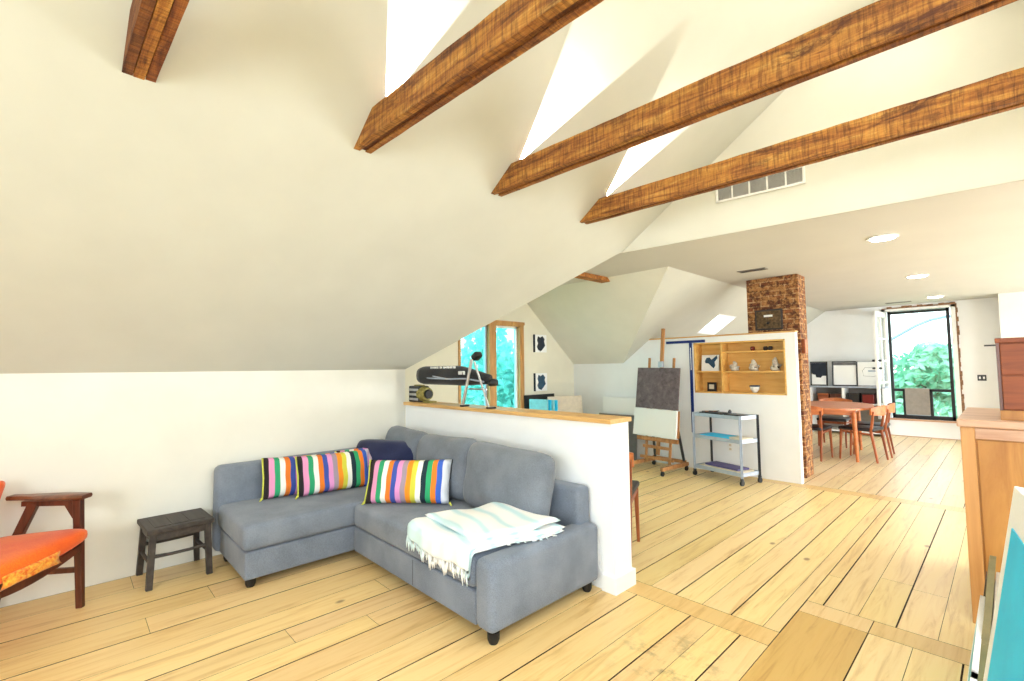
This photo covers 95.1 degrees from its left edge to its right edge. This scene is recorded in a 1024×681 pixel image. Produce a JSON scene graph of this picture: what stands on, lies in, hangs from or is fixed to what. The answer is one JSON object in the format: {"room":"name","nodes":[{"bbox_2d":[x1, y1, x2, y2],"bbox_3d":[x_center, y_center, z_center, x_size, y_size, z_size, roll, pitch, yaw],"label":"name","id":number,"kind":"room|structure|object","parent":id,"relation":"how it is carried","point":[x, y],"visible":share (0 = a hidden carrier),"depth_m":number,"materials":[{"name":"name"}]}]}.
{"room":"attic living room","nodes":[
{"label":"attic living room","id":0,"kind":"room"},
{"bbox_2d":[0,369,404,607],"bbox_3d":[-2.896,0.848,2.880,5.010,1.410,0.100,3,-5,-43],"label":"wall","id":1,"kind":"structure","parent":0,"point":[144,444],"depth_m":3.20,"materials":[{"name":"white paint"}]},
{"bbox_2d":[0,0,874,373],"bbox_3d":[-0.969,-1.257,2.253,6.807,2.796,3.670,3,-5,-43],"label":"ceiling","id":2,"kind":"structure","parent":0,"point":[222,212],"depth_m":2.71,"materials":[{"name":"beige paint"}]},
{"bbox_2d":[122,0,188,82],"bbox_3d":[-0.114,-1.264,0.534,4.045,0.155,0.111,-4,-5,45],"label":"ceiling beam","id":3,"kind":"structure","parent":2,"relation":"attached to","point":[153,25],"depth_m":1.71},
{"bbox_2d":[354,0,603,153],"bbox_3d":[0.599,-1.232,1.208,4.043,0.154,0.104,-4,-5,44],"label":"ceiling beam","id":4,"kind":"structure","parent":2,"relation":"attached to","point":[515,27],"depth_m":1.93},
{"bbox_2d":[580,67,1023,223],"bbox_3d":[2.039,-1.167,2.572,4.043,0.154,0.104,-4,-5,44],"label":"ceiling beam","id":5,"kind":"structure","parent":2,"relation":"attached to","point":[1003,92],"depth_m":2.69,"materials":[{"name":"wood"}]},
{"bbox_2d":[0,431,975,680],"bbox_3d":[2.649,1.605,3.565,14.050,0.139,8.220,3,-5,-43],"label":"floor","id":6,"kind":"structure","parent":0,"point":[853,571],"depth_m":2.62,"materials":[{"name":"brown wood"}]},
{"bbox_2d":[0,481,92,608],"bbox_3d":[-2.696,1.089,2.336,0.611,0.865,0.860,0,-3,-5],"label":"armchair","id":7,"kind":"object","parent":6,"relation":"on","point":[25,559],"visible":1,"depth_m":2.60,"materials":[{"name":"brown wood"}]},
{"bbox_2d":[136,508,214,591],"bbox_3d":[-2.260,1.379,3.143,0.364,0.369,0.365,-4,-5,43],"label":"wooden stool","id":8,"kind":"object","parent":6,"relation":"on","point":[176,525],"visible":1,"depth_m":3.11,"materials":[{"name":"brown wood"}]},
{"bbox_2d":[212,425,602,644],"bbox_3d":[-0.822,1.126,3.148,1.608,0.842,2.328,3,-5,-43],"label":"sofa","id":9,"kind":"object","parent":6,"relation":"on","point":[510,583],"visible":0.73,"depth_m":2.97,"materials":[{"name":"grey fabric"}]},
{"bbox_2d":[259,452,336,501],"bbox_3d":[-1.653,1.059,3.677,0.622,0.338,0.176,3,-5,-44],"label":"striped cushion","id":10,"kind":"object","parent":9,"relation":"on","point":[279,474],"visible":0.42,"depth_m":3.52,"materials":[{"name":"multicoloured fabric"}]},
{"bbox_2d":[295,449,368,498],"bbox_3d":[-1.410,1.049,3.726,0.622,0.315,0.176,3,-5,-43],"label":"striped cushion","id":11,"kind":"object","parent":9,"relation":"on","point":[316,474],"visible":0.97,"depth_m":3.65,"materials":[{"name":"multicoloured fabric"}]},
{"bbox_2d":[335,448,371,465],"bbox_3d":[-1.171,1.052,3.978,0.628,0.356,0.174,1,-4,-23],"label":"striped cushion","id":12,"kind":"object","parent":9,"relation":"on","point":[369,455],"visible":0.05,"depth_m":3.92,"materials":[{"name":"multicoloured fabric"}]},
{"bbox_2d":[356,439,412,459],"bbox_3d":[-1.053,1.012,3.953,0.660,0.333,0.212,-2,-4,18],"label":"cushion","id":13,"kind":"object","parent":9,"relation":"on","point":[379,449],"visible":0.4,"depth_m":3.91,"materials":[{"name":"fabric"}]},
{"bbox_2d":[385,425,426,459],"bbox_3d":[-0.923,0.991,4.054,0.290,0.462,0.600,3,-5,-43],"label":"cushion","id":14,"kind":"object","parent":9,"relation":"on","point":[412,437],"depth_m":3.95,"materials":[{"name":"grey fabric"}]},
{"bbox_2d":[361,459,452,505],"bbox_3d":[-0.742,1.021,3.379,0.663,0.314,0.193,-1,-3,6],"label":"striped cushion","id":15,"kind":"object","parent":9,"relation":"on","point":[389,481],"visible":1,"depth_m":3.33,"materials":[{"name":"multicoloured fabric"}]},
{"bbox_2d":[417,434,476,500],"bbox_3d":[-0.514,0.967,3.628,0.292,0.459,0.704,3,-5,-43],"label":"cushion","id":16,"kind":"object","parent":9,"relation":"on","point":[429,446],"depth_m":3.45,"materials":[{"name":"grey fabric"}]},
{"bbox_2d":[406,502,564,585],"bbox_3d":[-0.162,1.141,2.720,0.627,0.260,0.732,3,-5,-43],"label":"folded throw","id":17,"kind":"object","parent":9,"relation":"on","point":[449,539],"visible":1,"depth_m":2.58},
{"bbox_2d":[463,441,554,515],"bbox_3d":[-0.043,0.941,3.128,0.291,0.459,0.802,3,-5,-43],"label":"cushion","id":18,"kind":"object","parent":9,"relation":"on","point":[522,479],"depth_m":2.98,"materials":[{"name":"grey fabric"}]},
{"bbox_2d":[529,399,547,409],"bbox_3d":[0.388,1.295,6.708,0.300,0.900,0.035,-3,-4,34],"label":"canvas","id":19,"kind":"object","parent":6,"relation":"on","point":[539,404],"visible":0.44,"depth_m":6.71},
{"bbox_2d":[524,393,553,408],"bbox_3d":[0.439,1.291,7.072,0.660,0.949,0.069,3,-5,-43],"label":"portfolio","id":20,"kind":"object","parent":6,"relation":"on","point":[539,396],"visible":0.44,"depth_m":7.01,"materials":[{"name":"plastic"}]},
{"bbox_2d":[547,395,582,412],"bbox_3d":[0.834,1.302,7.057,0.600,0.918,0.148,1,-4,-25],"label":"panel","id":21,"kind":"object","parent":6,"relation":"on","point":[565,403],"visible":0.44,"depth_m":7.14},
{"bbox_2d":[599,413,636,459],"bbox_3d":[1.552,1.417,6.899,0.065,0.654,0.660,3,-5,-43],"label":"board","id":22,"kind":"object","parent":6,"relation":"on","point":[632,437],"visible":0.27,"depth_m":6.72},
{"bbox_2d":[603,397,637,442],"bbox_3d":[1.601,1.298,6.981,0.092,0.900,0.600,3,-5,-43],"label":"canvas","id":23,"kind":"object","parent":6,"relation":"on","point":[611,405],"visible":0.24,"depth_m":7.00},
{"bbox_2d":[629,452,639,552],"bbox_3d":[0.704,1.161,3.504,0.470,0.783,0.515,-2,-4,23],"label":"dining chair","id":24,"kind":"object","parent":6,"relation":"on","point":[634,493],"visible":0.22,"depth_m":3.48,"materials":[{"name":"orange wood"}]},
{"bbox_2d":[634,328,688,476],"bbox_3d":[1.905,0.765,6.171,0.580,1.861,0.620,2,-4,-37],"label":"easel","id":25,"kind":"object","parent":6,"relation":"on","point":[656,447],"visible":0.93,"depth_m":6.12,"materials":[{"name":"brown wood"}]},
{"bbox_2d":[633,407,679,439],"bbox_3d":[1.893,1.085,6.181,0.077,0.365,0.685,2,-4,-37],"label":"canvas","id":26,"kind":"object","parent":25,"relation":"on","point":[660,423],"visible":1,"depth_m":6.14,"materials":[{"name":"white fabric"}]},
{"bbox_2d":[635,368,680,410],"bbox_3d":[1.928,0.634,6.223,0.071,0.550,0.670,2,-4,-37],"label":"board","id":27,"kind":"object","parent":25,"relation":"attached to","point":[657,388],"visible":1,"depth_m":6.20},
{"bbox_2d":[692,410,762,485],"bbox_3d":[2.569,1.269,5.645,0.378,0.780,0.680,1,-4,-28],"label":"utility cart","id":28,"kind":"object","parent":6,"relation":"on","point":[740,441],"visible":0.86,"depth_m":5.45,"materials":[{"name":"grey paint"}]},
{"bbox_2d":[699,410,727,414],"bbox_3d":[2.506,0.884,5.818,0.200,0.050,0.280,1,-4,-28],"label":"tray","id":29,"kind":"object","parent":28,"relation":"on","point":[708,412],"visible":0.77,"depth_m":5.75,"materials":[{"name":"black plastic"}]},
{"bbox_2d":[700,433,734,438],"bbox_3d":[2.534,1.164,5.713,0.240,0.020,0.400,1,-4,-28],"label":"stack","id":30,"kind":"object","parent":28,"relation":"on","point":[706,434],"visible":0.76,"depth_m":5.69,"materials":[{"name":"paper"}]},
{"bbox_2d":[694,412,755,419],"bbox_3d":[2.565,0.904,5.667,0.314,0.042,0.644,1,-4,-28],"label":"tray","id":31,"kind":"object","parent":28,"relation":"on","point":[751,416],"depth_m":5.48,"materials":[{"name":"grey paint"}]},
{"bbox_2d":[695,432,756,443],"bbox_3d":[2.568,1.173,5.651,0.314,0.042,0.644,1,-4,-28],"label":"tray","id":32,"kind":"object","parent":28,"relation":"on","point":[740,441],"depth_m":5.48,"materials":[{"name":"grey paint"}]},
{"bbox_2d":[699,463,753,472],"bbox_3d":[2.572,1.529,5.630,0.260,0.020,0.560,1,-4,-28],"label":"paper stack","id":33,"kind":"object","parent":28,"relation":"on","point":[703,464],"visible":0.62,"depth_m":5.48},
{"bbox_2d":[705,461,748,470],"bbox_3d":[2.580,1.508,5.636,0.200,0.022,0.460,1,-4,-26],"label":"folder","id":34,"kind":"object","parent":33,"relation":"on","point":[713,463],"visible":1,"depth_m":5.60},
{"bbox_2d":[696,461,758,476],"bbox_3d":[2.572,1.542,5.629,0.314,0.042,0.644,1,-4,-28],"label":"tray","id":35,"kind":"object","parent":28,"relation":"on","point":[756,472],"depth_m":5.43,"materials":[{"name":"grey paint"}]},
{"bbox_2d":[729,436,752,439],"bbox_3d":[2.670,1.142,5.463,0.200,0.030,0.180,1,-4,-23],"label":"crumpled paper","id":36,"kind":"object","parent":28,"relation":"on","point":[733,437],"visible":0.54,"depth_m":5.43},
{"bbox_2d":[746,274,813,477],"bbox_3d":[3.409,0.433,5.983,0.300,2.470,0.600,3,-5,-43],"label":"brick chimney","id":37,"kind":"object","parent":6,"relation":"on","point":[786,292],"visible":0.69,"depth_m":5.80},
{"bbox_2d":[755,308,782,330],"bbox_3d":[3.239,-0.264,5.925,0.064,0.260,0.320,3,-5,-43],"label":"metal plaque","id":38,"kind":"object","parent":37,"relation":"attached to","point":[770,319],"visible":1,"depth_m":5.92,"materials":[{"name":"brown metal"}]},
{"bbox_2d":[801,339,807,353],"bbox_3d":[3.569,0.070,5.716,0.100,0.180,0.040,3,-5,-43],"label":"wooden box","id":39,"kind":"object","parent":37,"relation":"attached to","point":[803,341],"visible":1,"depth_m":5.68,"materials":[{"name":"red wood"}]},
{"bbox_2d":[811,406,833,461],"bbox_3d":[4.362,1.321,6.861,0.515,0.783,0.470,2,-4,-37],"label":"dining chair","id":40,"kind":"object","parent":6,"relation":"on","point":[815,410],"visible":0.41,"depth_m":6.62,"materials":[{"name":"brown wood"}]},
{"bbox_2d":[817,398,852,447],"bbox_3d":[5.441,1.372,7.906,0.470,0.783,0.515,-4,-5,44],"label":"dining chair","id":41,"kind":"object","parent":6,"relation":"on","point":[825,419],"visible":0.59,"depth_m":7.85,"materials":[{"name":"orange wood"}]},
{"bbox_2d":[811,401,873,461],"bbox_3d":[4.889,1.357,7.214,1.120,0.742,1.600,-3,-4,38],"label":"dining table","id":42,"kind":"object","parent":6,"relation":"on","point":[853,409],"visible":0.51,"depth_m":6.71,"materials":[{"name":"orange wood"}]},
{"bbox_2d":[810,385,890,436],"bbox_3d":[6.454,1.377,9.431,0.420,0.930,1.780,3,-5,-43],"label":"shelving","id":43,"kind":"object","parent":6,"relation":"on","point":[814,390],"visible":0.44,"depth_m":9.24,"materials":[{"name":"grey paint"}]},
{"bbox_2d":[810,361,827,385],"bbox_3d":[6.287,0.678,9.597,0.068,0.490,0.300,3,-5,-43],"label":"framed picture","id":44,"kind":"object","parent":43,"relation":"on","point":[818,371],"visible":1,"depth_m":9.59,"materials":[{"name":"black plastic"}]},
{"bbox_2d":[812,374,825,384],"bbox_3d":[6.288,0.678,9.598,0.006,0.446,0.256,9,-9,-43],"label":"print","id":45,"kind":"object","parent":44,"relation":"attached to","point":[817,379],"depth_m":9.58,"materials":[{"name":"white paper"}]},
{"bbox_2d":[818,393,829,400],"bbox_3d":[6.333,1.157,9.497,0.206,0.170,0.186,3,-5,-43],"label":"storage box","id":46,"kind":"object","parent":43,"relation":"on","point":[820,395],"visible":0.65,"depth_m":9.44,"materials":[{"name":"red wood"}]},
{"bbox_2d":[830,392,841,397],"bbox_3d":[6.477,1.136,9.345,0.206,0.190,0.186,3,-5,-43],"label":"storage box","id":47,"kind":"object","parent":43,"relation":"on","point":[832,394],"visible":0.56,"depth_m":9.28,"materials":[{"name":"brown wood"}]},
{"bbox_2d":[832,361,857,385],"bbox_3d":[6.589,0.656,9.278,0.068,0.490,0.420,3,-5,-43],"label":"framed picture","id":48,"kind":"object","parent":43,"relation":"on","point":[844,373],"visible":0.91,"depth_m":9.28,"materials":[{"name":"metal"}]},
{"bbox_2d":[847,393,860,402],"bbox_3d":[6.677,1.121,9.136,0.206,0.190,0.186,3,-5,-43],"label":"storage box","id":49,"kind":"object","parent":43,"relation":"on","point":[855,397],"visible":0.84,"depth_m":9.06,"materials":[{"name":"black plastic"}]},
{"bbox_2d":[862,393,875,403],"bbox_3d":[6.835,1.110,8.969,0.206,0.190,0.186,3,-5,-43],"label":"storage box","id":50,"kind":"object","parent":43,"relation":"on","point":[870,398],"visible":0.94,"depth_m":8.91,"materials":[{"name":"red plastic"}]},
{"bbox_2d":[856,361,884,386],"bbox_3d":[6.868,0.635,8.985,0.068,0.490,0.440,3,-5,-43],"label":"framed picture","id":51,"kind":"object","parent":43,"relation":"on","point":[866,374],"visible":0.67,"depth_m":9.01,"materials":[{"name":"paper"}]},
{"bbox_2d":[838,405,888,463],"bbox_3d":[5.030,1.304,6.694,0.470,0.783,0.515,2,-4,-35],"label":"dining chair","id":52,"kind":"object","parent":6,"relation":"on","point":[879,410],"visible":0.95,"depth_m":6.59,"materials":[{"name":"orange wood"}]},
{"bbox_2d":[853,403,894,457],"bbox_3d":[5.465,1.322,7.064,0.515,0.783,0.470,-4,-5,42],"label":"dining chair","id":53,"kind":"object","parent":6,"relation":"on","point":[890,408],"visible":0.74,"depth_m":6.88,"materials":[{"name":"orange wood"}]},
{"bbox_2d":[967,595,984,680],"bbox_3d":[1.774,1.274,1.805,0.740,0.338,0.069,3,-5,-43],"label":"canvas","id":54,"kind":"object","parent":6,"relation":"on","point":[973,670],"visible":0.98,"depth_m":1.77,"materials":[{"name":"fabric"}]},
{"bbox_2d":[977,555,999,680],"bbox_3d":[2.029,1.229,2.004,0.880,0.440,0.094,3,-5,-43],"label":"canvas","id":55,"kind":"object","parent":6,"relation":"on","point":[990,589],"visible":0.58,"depth_m":1.92,"materials":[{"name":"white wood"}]},
{"bbox_2d":[956,407,1023,623],"bbox_3d":[3.074,0.936,2.435,0.970,1.055,1.012,3,-5,-43],"label":"base cabinet","id":56,"kind":"object","parent":6,"relation":"on","point":[992,448],"visible":0.69,"depth_m":2.42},
{"bbox_2d":[994,337,1023,420],"bbox_3d":[2.835,0.192,2.351,0.311,0.425,0.554,3,-5,-43],"label":"box shelf","id":57,"kind":"object","parent":56,"relation":"on","point":[1009,351],"visible":1,"depth_m":2.41,"materials":[{"name":"brown wood"}]},
{"bbox_2d":[983,486,1023,680],"bbox_3d":[0.768,0.825,0.625,0.354,1.121,0.620,-3,-4,39],"label":"canvas","id":58,"kind":"object","parent":6,"relation":"on","point":[1005,655],"visible":1,"depth_m":0.81,"materials":[{"name":"fabric"}]},
{"bbox_2d":[405,304,573,402],"bbox_3d":[-0.313,0.508,6.572,3.790,2.470,0.100,3,-5,-43],"label":"wall","id":59,"kind":"structure","parent":0,"point":[559,368],"depth_m":7.09,"materials":[{"name":"paint"}]},
{"bbox_2d":[458,324,490,405],"bbox_3d":[-0.529,0.507,6.349,0.550,1.550,0.125,3,-5,-43],"label":"window","id":60,"kind":"structure","parent":59,"relation":"in","point":[486,329],"depth_m":6.50,"materials":[{"name":"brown wood"}]},
{"bbox_2d":[490,321,495,405],"bbox_3d":[-0.272,0.529,6.520,0.090,1.620,0.030,3,-5,-43],"label":"trim","id":61,"kind":"structure","parent":59,"relation":"attached to","point":[492,325],"depth_m":6.52,"materials":[{"name":"brown wood"}]},
{"bbox_2d":[495,323,521,407],"bbox_3d":[-0.090,0.527,6.765,0.540,1.550,0.125,3,-5,-43],"label":"window","id":62,"kind":"structure","parent":59,"relation":"in","point":[517,328],"depth_m":6.90,"materials":[{"name":"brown wood"}]},
{"bbox_2d":[494,320,524,324],"bbox_3d":[-0.039,-0.256,6.792,0.600,0.045,0.035,3,-5,-43],"label":"trim","id":63,"kind":"structure","parent":59,"relation":"attached to","point":[495,321],"depth_m":6.77,"materials":[{"name":"brown wood"}]},
{"bbox_2d":[521,325,524,407],"bbox_3d":[0.155,0.564,6.923,0.055,1.590,0.030,3,-5,-43],"label":"trim","id":64,"kind":"structure","parent":59,"relation":"attached to","point":[522,326],"depth_m":6.92,"materials":[{"name":"brown wood"}]},
{"bbox_2d":[533,334,546,351],"bbox_3d":[0.431,0.048,7.219,0.271,0.270,0.032,3,-5,-43],"label":"painting","id":65,"kind":"object","parent":59,"relation":"attached to","point":[539,341],"visible":1,"depth_m":7.19,"materials":[{"name":"paper"}]},
{"bbox_2d":[534,373,546,390],"bbox_3d":[0.437,0.636,7.184,0.271,0.270,0.032,3,-5,-43],"label":"painting","id":66,"kind":"object","parent":59,"relation":"attached to","point":[540,379],"visible":1,"depth_m":7.16,"materials":[{"name":"paper"}]},
{"bbox_2d":[405,405,631,588],"bbox_3d":[-0.147,1.073,3.753,0.185,1.005,2.395,3,-5,-43],"label":"wall","id":67,"kind":"structure","parent":0,"point":[595,456],"depth_m":3.00,"materials":[{"name":"white paint"}]},
{"bbox_2d":[403,402,630,423],"bbox_3d":[-0.149,0.557,3.780,0.235,0.028,2.405,3,-5,-43],"label":"trim","id":68,"kind":"structure","parent":67,"relation":"on","point":[571,416],"depth_m":3.35,"materials":[{"name":"brown wood"}]},
{"bbox_2d":[409,385,436,402],"bbox_3d":[-0.858,0.512,4.535,0.150,0.166,0.340,3,-5,-43],"label":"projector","id":69,"kind":"object","parent":68,"relation":"on","point":[417,393],"visible":1,"depth_m":4.49,"materials":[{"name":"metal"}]},
{"bbox_2d":[416,366,497,385],"bbox_3d":[-0.511,0.317,4.233,0.158,0.178,1.115,3,-5,-43],"label":"equipment bag","id":70,"kind":"object","parent":68,"relation":"on","point":[433,375],"visible":0.95,"depth_m":4.17,"materials":[{"name":"black fabric"}]},
{"bbox_2d":[460,352,495,408],"bbox_3d":[-0.279,0.319,3.842,0.095,0.457,0.372,3,-5,-43],"label":"folding stand","id":71,"kind":"object","parent":68,"relation":"on","point":[476,356],"visible":0.98,"depth_m":3.86,"materials":[{"name":"metal"}]},
{"bbox_2d":[601,567,635,595],"bbox_3d":[0.658,1.466,2.881,0.220,0.100,0.105,3,-5,-43],"label":"baseboard","id":72,"kind":"structure","parent":67,"relation":"attached to","point":[620,583],"depth_m":2.82,"materials":[{"name":"white paint"}]},
{"bbox_2d":[527,267,667,363],"bbox_3d":[1.386,-0.258,6.517,1.250,1.142,2.394,3,-5,-43],"label":"ceiling","id":73,"kind":"structure","parent":0,"point":[592,322],"depth_m":6.57,"materials":[{"name":"white paint"}]},
{"bbox_2d":[574,332,803,483],"bbox_3d":[2.185,0.841,6.588,0.080,1.755,3.280,3,-5,-43],"label":"wall","id":74,"kind":"structure","parent":0,"point":[780,429],"depth_m":6.01,"materials":[{"name":"white paint"}]},
{"bbox_2d":[666,340,704,431],"bbox_3d":[2.360,0.616,6.341,0.016,1.230,0.550,3,-5,-43],"label":"t-square","id":75,"kind":"object","parent":74,"relation":"attached to","point":[690,342],"visible":0.89,"depth_m":6.29,"materials":[{"name":"blue metal"}]},
{"bbox_2d":[649,330,797,339],"bbox_3d":[2.650,-0.059,6.139,0.102,0.018,1.920,3,-5,-43],"label":"trim","id":76,"kind":"structure","parent":74,"relation":"attached to","point":[792,330],"depth_m":5.96,"materials":[{"name":"brown wood"}]},
{"bbox_2d":[693,339,786,394],"bbox_3d":[2.898,0.342,5.949,0.216,0.660,1.105,3,-5,-43],"label":"shelf","id":77,"kind":"object","parent":74,"relation":"attached to","point":[771,382],"visible":0.79,"depth_m":6.00,"materials":[{"name":"brown wood"}]},
{"bbox_2d":[701,355,719,370],"bbox_3d":[2.637,0.299,6.225,0.051,0.215,0.230,3,-5,-43],"label":"painting","id":78,"kind":"object","parent":77,"relation":"on","point":[709,362],"visible":0.83,"depth_m":6.21,"materials":[{"name":"paper"}]},
{"bbox_2d":[707,382,716,390],"bbox_3d":[2.650,0.612,6.195,0.056,0.120,0.120,3,-5,-43],"label":"photo frame","id":79,"kind":"object","parent":77,"relation":"on","point":[711,386],"visible":0.91,"depth_m":6.18,"materials":[{"name":"black plastic"}]},
{"bbox_2d":[729,361,739,370],"bbox_3d":[2.841,0.327,5.987,0.127,0.125,0.104,-2,-4,26],"label":"ceramic figurine","id":80,"kind":"object","parent":77,"relation":"on","point":[733,367],"visible":0.99,"depth_m":5.96,"materials":[{"name":"white ceramic"}]},
{"bbox_2d":[749,359,759,370],"bbox_3d":[3.004,0.305,5.818,0.127,0.145,0.109,-1,-3,7],"label":"ceramic figurine","id":81,"kind":"object","parent":77,"relation":"on","point":[753,366],"visible":1,"depth_m":5.79,"materials":[{"name":"white ceramic"}]},
{"bbox_2d":[749,385,759,392],"bbox_3d":[3.003,0.599,5.793,0.117,0.090,0.117,3,-5,-43],"label":"bowl","id":82,"kind":"object","parent":77,"relation":"on","point":[754,388],"visible":1,"depth_m":5.75,"materials":[{"name":"white ceramic"}]},
{"bbox_2d":[770,357,781,370],"bbox_3d":[3.173,0.283,5.645,0.127,0.165,0.111,0,-3,-13],"label":"ceramic figurine","id":83,"kind":"object","parent":77,"relation":"on","point":[775,366],"visible":1,"depth_m":5.61,"materials":[{"name":"white ceramic"}]},
{"bbox_2d":[624,267,824,361],"bbox_3d":[3.631,-0.164,8.034,6.600,1.200,1.514,3,-5,-43],"label":"ceiling","id":84,"kind":"structure","parent":0,"point":[683,303],"depth_m":6.56,"materials":[{"name":"beige paint"}]},
{"bbox_2d":[697,314,735,334],"bbox_3d":[3.289,-0.298,7.529,0.660,0.374,0.370,3,-5,-43],"label":"window","id":85,"kind":"structure","parent":84,"relation":"attached to","point":[705,330],"depth_m":7.71,"materials":[{"name":"white paint"}]},
{"bbox_2d":[560,180,1023,310],"bbox_3d":[4.460,-0.825,6.498,7.550,0.080,6.706,3,-5,-43],"label":"ceiling","id":86,"kind":"structure","parent":0,"point":[969,244],"depth_m":4.75,"materials":[{"name":"paint"}]},
{"bbox_2d":[574,272,609,282],"bbox_3d":[0.801,-0.776,5.558,1.069,0.050,0.130,3,-5,-43],"label":"ceiling beam","id":87,"kind":"structure","parent":86,"relation":"attached to","point":[585,276],"depth_m":5.68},
{"bbox_2d":[737,267,767,272],"bbox_3d":[2.822,-0.821,5.499,0.120,0.010,0.300,3,-5,-43],"label":"ceiling vent","id":88,"kind":"object","parent":86,"relation":"in","point":[763,268],"visible":1,"depth_m":5.50,"materials":[{"name":"black plastic"}]},
{"bbox_2d":[866,234,898,241],"bbox_3d":[3.267,-0.902,4.132,0.230,0.016,0.230,3,-5,-43],"label":"recessed light","id":89,"kind":"object","parent":86,"relation":"in","point":[884,237],"visible":1,"depth_m":4.10,"materials":[{"name":"white paint"}]},
{"bbox_2d":[869,236,895,241],"bbox_3d":[3.267,-0.896,4.131,0.184,0.005,0.184,3,-5,-43],"label":"diffuser","id":90,"kind":"object","parent":89,"relation":"attached to","point":[874,238],"depth_m":4.11,"materials":[{"name":"beige"}]},
{"bbox_2d":[905,274,928,277],"bbox_3d":[5.148,-0.814,5.953,0.230,0.016,0.230,3,-5,-43],"label":"recessed light","id":91,"kind":"object","parent":86,"relation":"in","point":[917,275],"visible":1,"depth_m":5.92,"materials":[{"name":"beige"}]},
{"bbox_2d":[908,275,926,277],"bbox_3d":[5.148,-0.808,5.953,0.184,0.005,0.184,3,-5,-43],"label":"diffuser","id":92,"kind":"object","parent":91,"relation":"attached to","point":[911,276],"depth_m":5.92,"materials":[{"name":"beige"}]},
{"bbox_2d":[622,0,1023,252],"bbox_3d":[2.726,-1.757,3.264,4.340,1.596,0.012,-3,-4,40],"label":"wall header","id":93,"kind":"structure","parent":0,"point":[987,151],"depth_m":3.32,"materials":[{"name":"paint"}]},
{"bbox_2d":[716,166,805,202],"bbox_3d":[2.010,-1.272,3.828,0.660,0.150,0.012,-3,-4,40],"label":"air vent","id":94,"kind":"object","parent":93,"relation":"in","point":[793,177],"visible":0.7,"depth_m":3.80,"materials":[{"name":"metal"}]},
{"bbox_2d":[807,297,1000,439],"bbox_3d":[8.091,0.515,8.201,0.150,2.470,7.340,3,-5,-43],"label":"wall","id":95,"kind":"structure","parent":0,"point":[836,335],"depth_m":8.46,"materials":[{"name":"white paint"}]},
{"bbox_2d":[872,310,891,418],"bbox_3d":[6.924,0.446,8.763,0.720,1.980,0.146,2,-4,-38],"label":"door","id":96,"kind":"structure","parent":95,"relation":"in","point":[875,313],"depth_m":8.75,"materials":[{"name":"white paint"}]},
{"bbox_2d":[880,304,961,417],"bbox_3d":[7.548,0.433,8.671,0.040,2.140,1.060,3,-5,-43],"label":"trim","id":97,"kind":"structure","parent":95,"relation":"attached to","point":[952,306],"depth_m":8.33,"materials":[{"name":"white paint"}]},
{"bbox_2d":[887,307,955,420],"bbox_3d":[7.584,0.440,8.705,0.100,2.030,0.880,3,-5,-43],"label":"window","id":98,"kind":"structure","parent":95,"relation":"in","point":[893,389],"depth_m":8.57,"materials":[{"name":"black metal"}]},
{"bbox_2d":[905,388,930,415],"bbox_3d":[7.498,1.130,8.662,0.032,0.490,0.345,3,-5,-43],"label":"panel","id":99,"kind":"object","parent":98,"relation":"attached to","point":[917,400],"visible":1,"depth_m":8.65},
{"bbox_2d":[890,418,955,422],"bbox_3d":[7.547,1.465,8.585,0.090,0.030,1.100,3,-5,-43],"label":"trim","id":100,"kind":"structure","parent":95,"relation":"attached to","point":[941,421],"depth_m":8.55,"materials":[{"name":"brown wood"}]},
{"bbox_2d":[882,302,964,412],"bbox_3d":[7.556,0.392,8.645,0.026,2.120,1.074,3,-5,-43],"label":"trim","id":101,"kind":"structure","parent":95,"relation":"attached to","point":[949,303],"depth_m":8.29,"materials":[{"name":"paint"}]},
{"bbox_2d":[977,375,986,380],"bbox_3d":[8.095,0.643,8.072,0.014,0.100,0.110,3,-5,-43],"label":"wall switch","id":102,"kind":"object","parent":95,"relation":"attached to","point":[979,377],"visible":1,"depth_m":8.07,"materials":[{"name":"metal"}]},
{"bbox_2d":[998,291,1023,337],"bbox_3d":[8.413,0.460,7.333,0.580,2.470,0.995,3,-5,-43],"label":"wall","id":103,"kind":"structure","parent":0,"point":[1011,305],"depth_m":7.45,"materials":[{"name":"white paint"}]},
{"bbox_3d":[1.684,-1.435,-0.283,7.161,2.796,3.670,3,-5,-43],"label":"ceiling","id":104,"kind":"structure","parent":0,"visible":0},
{"bbox_2d":[491,0,1017,196],"bbox_3d":[1.324,-1.199,1.895,4.043,0.154,0.104,-4,-5,44],"label":"ceiling beam","id":105,"kind":"structure","parent":104,"relation":"attached to","point":[880,26],"depth_m":2.06,"materials":[{"name":"wood"}]},
{"label":"outside","id":106,"kind":"structure","parent":0,"visible":0},
{"bbox_2d":[888,315,950,343],"bbox_3d":[16.465,0.159,18.257,0.120,2.267,5.083,3,-5,-43],"label":"arch","id":107,"kind":"object","parent":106,"point":[943,316],"visible":0.41,"depth_m":18.60,"materials":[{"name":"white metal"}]},
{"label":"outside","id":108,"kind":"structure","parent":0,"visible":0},
{"bbox_3d":[9.126,5.353,8.296,65.000,0.200,60.000,3,-5,-43],"label":"ground","id":109,"kind":"structure","parent":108,"visible":0},
{"bbox_2d":[461,385,478,403],"bbox_3d":[-3.408,2.649,10.614,4.804,6.359,3.789,3,-5,-43],"label":"tree","id":110,"kind":"object","parent":109,"relation":"on","point":[471,394],"visible":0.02,"depth_m":11.15,"materials":[{"name":"green plant"}]},
{"bbox_2d":[461,327,514,407],"bbox_3d":[-0.338,2.390,15.794,4.918,6.817,3.736,1,-4,-29],"label":"tree","id":111,"kind":"object","parent":109,"relation":"on","point":[504,358],"visible":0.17,"depth_m":14.76,"materials":[{"name":"green plant"}]},
{"bbox_2d":[890,341,956,418],"bbox_3d":[14.094,2.642,15.076,7.410,5.325,4.546,-2,-4,27],"label":"tree","id":112,"kind":"object","parent":109,"relation":"on","point":[929,363],"visible":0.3,"depth_m":15.09,"materials":[{"name":"green plant"}]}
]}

